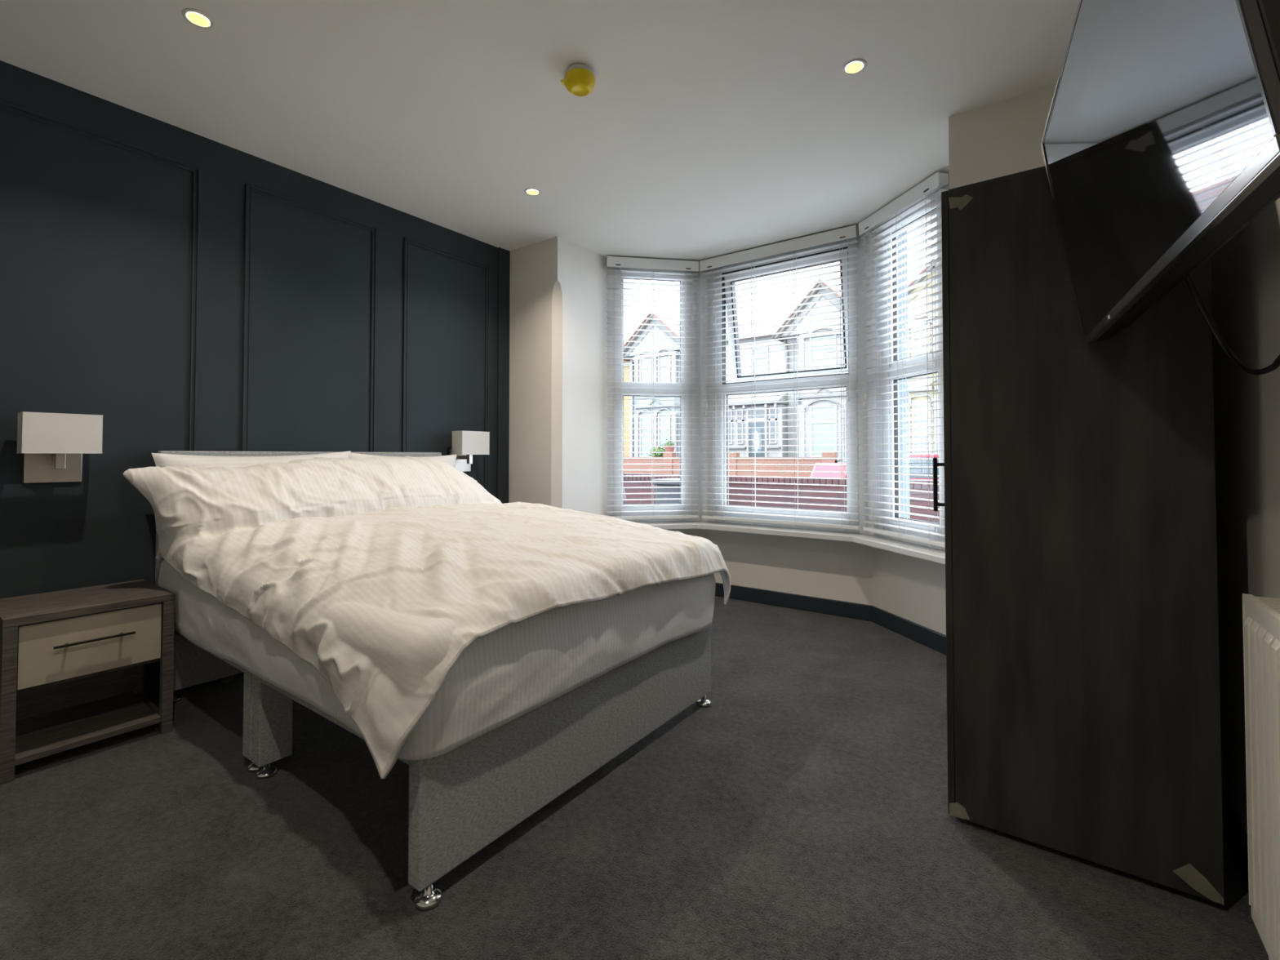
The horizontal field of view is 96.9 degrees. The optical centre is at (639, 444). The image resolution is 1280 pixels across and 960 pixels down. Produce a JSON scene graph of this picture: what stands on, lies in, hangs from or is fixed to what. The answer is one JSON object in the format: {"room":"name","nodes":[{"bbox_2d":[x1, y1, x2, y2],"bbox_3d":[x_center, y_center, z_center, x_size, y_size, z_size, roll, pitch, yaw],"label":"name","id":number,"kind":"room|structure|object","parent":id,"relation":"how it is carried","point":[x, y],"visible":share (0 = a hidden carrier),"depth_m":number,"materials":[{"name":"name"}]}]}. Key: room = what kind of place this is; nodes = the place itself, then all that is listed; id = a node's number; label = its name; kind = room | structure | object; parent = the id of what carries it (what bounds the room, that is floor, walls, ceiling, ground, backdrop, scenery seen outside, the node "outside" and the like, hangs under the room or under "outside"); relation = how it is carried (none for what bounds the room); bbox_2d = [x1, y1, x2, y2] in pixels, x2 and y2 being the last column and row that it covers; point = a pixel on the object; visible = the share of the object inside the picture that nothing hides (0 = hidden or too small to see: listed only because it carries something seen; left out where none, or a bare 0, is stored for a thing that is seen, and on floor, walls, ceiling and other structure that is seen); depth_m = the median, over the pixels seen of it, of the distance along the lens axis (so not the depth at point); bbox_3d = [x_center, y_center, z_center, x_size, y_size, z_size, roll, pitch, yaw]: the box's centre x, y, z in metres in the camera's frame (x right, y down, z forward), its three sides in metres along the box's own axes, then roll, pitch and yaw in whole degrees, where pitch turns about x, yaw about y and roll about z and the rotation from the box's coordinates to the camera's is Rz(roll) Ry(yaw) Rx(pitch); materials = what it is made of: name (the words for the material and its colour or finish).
{"room":"bedroom","nodes":[
{"label":"bedroom","id":0,"kind":"room"},
{"bbox_2d":[0,60,497,677],"bbox_3d":[-2.156,-0.163,2.521,0.120,2.649,3.939,-1,-1,36],"label":"wall","id":1,"kind":"structure","parent":0,"point":[95,236],"depth_m":2.53,"materials":[{"name":"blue paint"}]},
{"bbox_2d":[16,411,102,483],"bbox_3d":[-2.227,0.016,2.175,0.166,0.263,0.215,-1,-1,36],"label":"wall lamp","id":2,"kind":"object","parent":1,"relation":"attached to","point":[53,446],"visible":1,"depth_m":2.15,"materials":[{"name":"white fabric"}]},
{"bbox_2d":[0,100,201,450],"bbox_3d":[-2.218,-0.300,2.325,0.013,1.955,0.665,-1,-1,36],"label":"trim","id":3,"kind":"structure","parent":1,"relation":"attached to","point":[197,180],"depth_m":2.58,"materials":[{"name":"blue paint"}]},
{"bbox_2d":[143,672,244,700],"bbox_3d":[-2.100,1.051,2.455,0.018,0.100,3.939,-1,-1,36],"label":"baseboard","id":4,"kind":"structure","parent":1,"relation":"attached to","point":[152,683],"depth_m":2.45,"materials":[{"name":"blue paint"}]},
{"bbox_2d":[241,183,377,452],"bbox_3d":[-1.722,-0.286,3.007,0.013,1.955,0.663,-1,-1,36],"label":"trim","id":5,"kind":"structure","parent":1,"relation":"attached to","point":[249,188],"depth_m":2.78,"materials":[{"name":"blue paint"}]},
{"bbox_2d":[401,237,489,492],"bbox_3d":[-1.238,-0.272,3.673,0.013,1.955,0.641,-1,-1,36],"label":"trim","id":6,"kind":"structure","parent":1,"relation":"attached to","point":[406,241],"depth_m":3.56,"materials":[{"name":"blue paint"}]},
{"bbox_2d":[449,431,489,471],"bbox_3d":[-1.121,0.048,3.698,0.166,0.263,0.215,-1,-1,36],"label":"wall lamp","id":7,"kind":"object","parent":1,"relation":"attached to","point":[465,444],"visible":0.96,"depth_m":3.66,"materials":[{"name":"white fabric"}]},
{"bbox_2d":[496,247,510,503],"bbox_3d":[-0.973,-0.181,4.035,0.014,2.429,0.099,-1,-1,36],"label":"trim","id":8,"kind":"structure","parent":1,"relation":"attached to","point":[504,255],"depth_m":4.03,"materials":[{"name":"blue paint"}]},
{"bbox_2d":[0,0,1079,263],"bbox_3d":[-0.292,-1.468,1.991,3.550,0.060,5.230,-1,-1,36],"label":"ceiling","id":9,"kind":"structure","parent":0,"point":[705,129],"depth_m":2.28,"materials":[{"name":"paint"}]},
{"bbox_2d":[181,8,214,28],"bbox_3d":[-1.493,-1.438,1.918,0.089,0.004,0.089,-1,-1,36],"label":"recessed light","id":10,"kind":"object","parent":9,"relation":"in","point":[199,19],"visible":1,"depth_m":1.91,"materials":[{"name":"white plastic"}]},
{"bbox_2d":[524,187,540,195],"bbox_3d":[-0.601,-1.412,3.173,0.089,0.004,0.089,-1,-1,36],"label":"recessed light","id":11,"kind":"object","parent":9,"relation":"in","point":[530,191],"visible":1,"depth_m":3.17,"materials":[{"name":"white plastic"}]},
{"bbox_2d":[560,63,595,96],"bbox_3d":[-0.233,-1.397,2.189,0.116,0.074,0.124,1,-1,-34],"label":"smoke detector","id":12,"kind":"object","parent":9,"relation":"attached to","point":[579,80],"visible":1,"depth_m":2.15,"materials":[{"name":"yellow plastic"}]},
{"bbox_2d":[841,58,866,75],"bbox_3d":[0.814,-1.433,2.155,0.089,0.004,0.089,-1,-1,36],"label":"recessed light","id":13,"kind":"object","parent":9,"relation":"in","point":[855,66],"visible":1,"depth_m":2.15,"materials":[{"name":"white plastic"}]},
{"bbox_2d":[508,236,607,515],"bbox_3d":[-0.624,-0.128,4.213,0.609,2.649,0.601,-1,-1,36],"label":"wall","id":14,"kind":"structure","parent":0,"point":[557,456],"depth_m":3.96,"materials":[{"name":"beige paint"}]},
{"bbox_2d":[0,595,1268,959],"bbox_3d":[-0.292,1.120,1.938,3.550,0.060,5.230,-1,-1,36],"label":"floor","id":15,"kind":"structure","parent":0,"point":[800,813],"depth_m":1.48,"materials":[{"name":"grey carpet"}]},
{"bbox_2d":[0,579,174,785],"bbox_3d":[-2.075,0.831,2.109,0.427,0.525,0.442,-1,-1,36],"label":"bedside table","id":16,"kind":"object","parent":15,"relation":"on","point":[73,661],"visible":1,"depth_m":2.05,"materials":[{"name":"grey wood"}]},
{"bbox_2d":[14,691,160,765],"bbox_3d":[-2.078,1.038,2.107,0.395,0.021,0.374,-1,-1,36],"label":"shelf","id":17,"kind":"object","parent":16,"relation":"attached to","point":[39,734],"depth_m":2.10,"materials":[{"name":"brown wood"}]},
{"bbox_2d":[173,625,711,910],"bbox_3d":[-0.867,0.916,2.418,1.924,0.368,1.380,-1,-1,36],"label":"bed base","id":18,"kind":"object","parent":15,"relation":"on","point":[462,799],"visible":0.52,"depth_m":1.69,"materials":[{"name":"grey fabric"}]},
{"bbox_2d":[155,450,441,684],"bbox_3d":[-1.669,0.575,3.001,0.047,1.073,1.392,-1,-1,36],"label":"headboard","id":19,"kind":"object","parent":18,"relation":"attached to","point":[157,562],"visible":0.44,"depth_m":2.70,"materials":[{"name":"grey fabric"}]},
{"bbox_2d":[157,560,715,759],"bbox_3d":[-0.860,0.612,2.406,1.958,0.288,1.453,-1,-1,36],"label":"mattress","id":20,"kind":"object","parent":18,"relation":"on","point":[505,674],"visible":0.32,"depth_m":1.66,"materials":[{"name":"white fabric"}]},
{"bbox_2d":[151,450,351,559],"bbox_3d":[-1.769,0.253,2.683,0.194,0.452,0.838,-1,-2,43],"label":"pillow","id":21,"kind":"object","parent":20,"relation":"on","point":[161,460],"visible":0.12,"depth_m":2.53,"materials":[{"name":"white fabric"}]},
{"bbox_2d":[348,452,456,467],"bbox_3d":[-1.344,0.260,3.270,0.177,0.430,0.700,-1,-2,42],"label":"pillow","id":22,"kind":"object","parent":20,"relation":"on","point":[451,460],"visible":0.02,"depth_m":3.40,"materials":[{"name":"white fabric"}]},
{"bbox_2d":[122,456,730,778],"bbox_3d":[-0.812,0.404,2.330,1.884,0.713,1.636,-1,-1,36],"label":"duvet","id":23,"kind":"object","parent":20,"relation":"on","point":[378,574],"visible":1,"depth_m":1.87,"materials":[{"name":"white fabric"}]},
{"bbox_2d":[933,165,1224,905],"bbox_3d":[1.356,0.173,1.850,0.599,1.830,0.876,-1,-1,36],"label":"wardrobe","id":24,"kind":"object","parent":15,"relation":"on","point":[1082,660],"visible":0.83,"depth_m":1.48,"materials":[{"name":"grey wood"}]},
{"bbox_2d":[667,528,701,537],"bbox_3d":[0.157,0.913,4.409,0.786,0.575,0.220,0,-1,-9],"label":"wall","id":25,"kind":"structure","parent":0,"point":[695,532],"depth_m":4.34,"materials":[{"name":"beige paint"}]},
{"bbox_2d":[613,266,691,522],"bbox_3d":[0.092,-0.375,4.314,0.600,1.922,0.070,0,-1,-9],"label":"window","id":26,"kind":"structure","parent":25,"relation":"in","point":[617,421],"depth_m":4.28,"materials":[{"name":"white plastic"}]},
{"bbox_2d":[606,256,698,519],"bbox_3d":[0.096,-0.410,4.226,0.698,1.941,0.072,0,-1,-9],"label":"blind","id":27,"kind":"object","parent":26,"relation":"attached to","point":[611,261],"visible":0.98,"depth_m":4.22,"materials":[{"name":"white plastic"}]},
{"bbox_2d":[701,528,872,605],"bbox_3d":[1.037,0.907,4.074,1.419,0.575,0.220,-1,-1,36],"label":"wall","id":28,"kind":"structure","parent":0,"point":[840,571],"depth_m":3.90,"materials":[{"name":"beige paint"}]},
{"bbox_2d":[715,236,858,533],"bbox_3d":[1.045,-0.381,4.041,1.032,1.922,0.203,-1,-1,36],"label":"window","id":29,"kind":"structure","parent":28,"relation":"in","point":[847,353],"depth_m":3.96,"materials":[{"name":"white plastic"}]},
{"bbox_2d":[699,224,860,529],"bbox_3d":[0.927,-0.416,3.936,1.138,1.941,0.072,-1,-1,36],"label":"blind","id":30,"kind":"object","parent":29,"relation":"attached to","point":[849,232],"visible":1,"depth_m":3.89,"materials":[{"name":"white plastic"}]},
{"bbox_2d":[638,521,945,564],"bbox_3d":[0.856,0.593,3.740,2.326,0.038,0.944,-1,-1,36],"label":"window sill","id":31,"kind":"structure","parent":28,"relation":"on","point":[935,555],"depth_m":3.65,"materials":[{"name":"white"}]},
{"bbox_2d":[607,266,613,515],"bbox_3d":[-0.204,-0.376,4.298,0.067,1.922,0.176,0,-1,22],"label":"window post","id":32,"kind":"object","parent":31,"relation":"on","point":[610,396],"visible":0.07,"depth_m":4.23,"materials":[{"name":"white plastic"}]},
{"bbox_2d":[691,267,715,522],"bbox_3d":[0.482,-0.374,4.371,0.266,1.922,0.174,-1,-1,36],"label":"window post","id":33,"kind":"object","parent":31,"relation":"on","point":[697,424],"visible":0.42,"depth_m":4.32,"materials":[{"name":"white plastic"}]},
{"bbox_2d":[856,225,884,537],"bbox_3d":[1.495,-0.390,3.621,0.162,1.922,0.271,0,-1,-13],"label":"window post","id":34,"kind":"object","parent":31,"relation":"on","point":[861,447],"visible":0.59,"depth_m":3.61,"materials":[{"name":"white plastic"}]},
{"bbox_2d":[945,182,949,190],"bbox_3d":[1.648,-0.403,2.947,0.090,1.922,0.171,-1,-1,36],"label":"window post","id":35,"kind":"object","parent":31,"relation":"on","point":[947,186],"visible":0.08,"depth_m":2.97,"materials":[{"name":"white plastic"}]},
{"bbox_2d":[715,582,871,621],"bbox_3d":[0.971,1.082,3.971,1.244,0.100,0.018,-1,-1,36],"label":"baseboard","id":36,"kind":"structure","parent":28,"relation":"attached to","point":[814,604],"depth_m":3.88,"materials":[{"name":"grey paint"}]},
{"bbox_2d":[871,546,946,635],"bbox_3d":[1.668,0.891,3.304,0.220,0.575,0.857,0,-1,-13],"label":"wall","id":37,"kind":"structure","parent":0,"point":[911,588],"depth_m":3.27,"materials":[{"name":"beige paint"}]},
{"bbox_2d":[871,605,946,655],"bbox_3d":[1.564,1.067,3.225,0.018,0.100,0.788,0,-1,-13],"label":"baseboard","id":38,"kind":"structure","parent":37,"relation":"attached to","point":[936,641],"depth_m":3.25,"materials":[{"name":"grey paint"}]},
{"bbox_2d":[880,186,945,551],"bbox_3d":[1.614,-0.396,3.299,0.170,1.922,0.640,0,-1,-13],"label":"window","id":39,"kind":"structure","parent":37,"relation":"in","point":[927,357],"depth_m":3.41,"materials":[{"name":"white plastic"}]},
{"bbox_2d":[858,171,948,546],"bbox_3d":[1.487,-0.431,3.239,0.072,1.941,0.678,0,-1,-13],"label":"blind","id":40,"kind":"object","parent":39,"relation":"attached to","point":[937,180],"visible":0.91,"depth_m":3.22,"materials":[{"name":"white plastic"}]},
{"bbox_2d":[948,84,1057,189],"bbox_3d":[1.865,-0.164,2.437,0.855,2.649,0.590,-1,-1,36],"label":"wall","id":41,"kind":"structure","parent":0,"point":[1004,137],"depth_m":2.36,"materials":[{"name":"beige paint"}]},
{"bbox_2d":[866,172,949,234],"bbox_3d":[1.655,-1.384,3.332,0.255,0.054,0.887,0,-1,-13],"label":"trim","id":42,"kind":"structure","parent":41,"relation":"attached to","point":[931,217],"depth_m":3.44,"materials":[{"name":"white"}]},
{"bbox_2d":[1210,197,1279,833],"bbox_3d":[0.890,-0.205,0.470,0.120,2.649,4.200,-1,-1,36],"label":"wall","id":43,"kind":"structure","parent":0,"point":[1246,269],"depth_m":1.42,"materials":[{"name":"beige paint"}]},
{"bbox_2d":[1040,0,1279,374],"bbox_3d":[0.979,-0.490,0.986,0.346,0.708,1.010,-1,-1,29],"label":"television","id":44,"kind":"object","parent":43,"relation":"attached to","point":[1160,144],"visible":1,"depth_m":0.87,"materials":[{"name":"black"}]},
{"bbox_2d":[1222,786,1248,892],"bbox_3d":[0.767,1.008,0.393,0.018,0.100,3.970,-1,-1,36],"label":"baseboard","id":45,"kind":"structure","parent":43,"relation":"attached to","point":[1235,836],"depth_m":1.46,"materials":[{"name":"grey paint"}]},
{"bbox_2d":[1242,593,1279,959],"bbox_3d":[0.853,0.666,0.598,0.100,0.793,1.097,-1,-1,36],"label":"radiator","id":46,"kind":"object","parent":43,"relation":"attached to","point":[1260,615],"visible":1,"depth_m":0.96,"materials":[{"name":"white metal"}]},
{"bbox_2d":[1242,593,1279,630],"bbox_3d":[0.838,0.277,0.606,0.068,0.015,1.075,-1,-1,36],"label":"grille","id":47,"kind":"object","parent":46,"relation":"attached to","point":[1266,610],"depth_m":0.98,"materials":[{"name":"white metal"}]},
{"label":"outside","id":48,"kind":"structure","parent":0,"visible":0},
{"bbox_3d":[7.263,1.962,23.857,70.000,0.100,32.800,-1,-1,36],"label":"street","id":49,"kind":"object","parent":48,"visible":0},
{"bbox_2d":[623,342,633,457],"bbox_3d":[-1.458,-1.939,32.096,7.300,8.000,8.450,-1,-1,36],"label":"house","id":50,"kind":"structure","parent":49,"relation":"on","point":[626,420],"depth_m":27.63,"materials":[{"name":"yellow"}]},
{"bbox_2d":[648,444,665,457],"bbox_3d":[0.769,0.938,22.385,0.876,1.847,0.790,-1,-1,36],"label":"shrub","id":51,"kind":"object","parent":49,"relation":"on","point":[656,449],"visible":0.58,"depth_m":22.20,"materials":[{"name":"green plant"}]},
{"bbox_2d":[623,311,742,457],"bbox_3d":[3.073,-2.082,28.808,4.500,8.150,8.450,-1,-1,36],"label":"house","id":52,"kind":"structure","parent":49,"relation":"on","point":[673,434],"depth_m":25.75,"materials":[{"name":"grey paint"}]},
{"bbox_2d":[623,451,837,477],"bbox_3d":[1.873,1.058,21.005,10.650,1.550,0.300,-1,-1,36],"label":"wall","id":53,"kind":"structure","parent":49,"relation":"on","point":[824,455],"depth_m":19.52,"materials":[{"name":"orange brick"}]},
{"bbox_2d":[662,437,675,452],"bbox_3d":[1.114,-0.021,21.575,0.527,0.631,0.570,0,-1,13],"label":"planter","id":54,"kind":"object","parent":53,"relation":"on","point":[667,449],"visible":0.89,"depth_m":21.45,"materials":[{"name":"brown ceramic"}]},
{"bbox_2d":[725,278,846,462],"bbox_3d":[7.786,-2.152,25.385,7.150,8.150,8.450,-1,-1,36],"label":"house","id":55,"kind":"structure","parent":49,"relation":"on","point":[839,354],"depth_m":22.43,"materials":[{"name":"brick"}]},
{"bbox_2d":[728,408,733,444],"bbox_3d":[3.730,-0.747,23.710,0.300,1.470,0.100,-1,-1,36],"label":"window","id":56,"kind":"structure","parent":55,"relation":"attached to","point":[730,413],"depth_m":23.64,"materials":[{"name":"glass"}]},
{"bbox_2d":[736,408,743,444],"bbox_3d":[4.134,-0.753,23.417,0.300,1.470,0.100,-1,-1,36],"label":"window","id":57,"kind":"structure","parent":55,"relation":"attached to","point":[739,419],"depth_m":23.38,"materials":[{"name":"glass"}]},
{"bbox_2d":[768,406,777,443],"bbox_3d":[5.299,-0.770,22.571,0.300,1.470,0.100,-1,-1,36],"label":"window","id":58,"kind":"structure","parent":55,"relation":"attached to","point":[771,424],"depth_m":22.54,"materials":[{"name":"glass"}]},
{"bbox_2d":[809,462,846,478],"bbox_3d":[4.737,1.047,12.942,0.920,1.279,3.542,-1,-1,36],"label":"car","id":59,"kind":"object","parent":49,"relation":"on","point":[816,468],"visible":0.02,"depth_m":11.84,"materials":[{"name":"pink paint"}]},
{"bbox_2d":[907,257,938,453],"bbox_3d":[13.248,-2.234,21.420,6.550,8.150,8.450,-1,-1,36],"label":"house","id":60,"kind":"structure","parent":49,"relation":"on","point":[917,423],"depth_m":19.27,"materials":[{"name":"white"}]},
{"bbox_2d":[909,453,938,479],"bbox_3d":[6.639,0.906,10.739,4.171,1.470,1.648,-1,-1,36],"label":"car","id":61,"kind":"object","parent":49,"relation":"on","point":[912,462],"visible":0.02,"depth_m":10.79,"materials":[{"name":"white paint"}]},
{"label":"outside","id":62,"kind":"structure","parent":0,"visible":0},
{"bbox_3d":[-3.491,1.637,9.054,70.000,0.100,3.800,-1,-1,36],"label":"garden","id":63,"kind":"object","parent":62,"visible":0},
{"bbox_2d":[651,477,679,503],"bbox_3d":[0.511,1.015,7.735,0.499,1.090,0.590,-1,-1,36],"label":"wheelie bin","id":64,"kind":"object","parent":63,"relation":"on","point":[658,484],"visible":0.12,"depth_m":7.54,"materials":[{"name":"black plastic"}]},
{"bbox_2d":[623,473,939,523],"bbox_3d":[1.012,1.003,8.034,10.500,1.125,0.244,-1,-1,36],"label":"wall","id":65,"kind":"structure","parent":63,"relation":"on","point":[771,480],"depth_m":7.25,"materials":[{"name":"red brick"}]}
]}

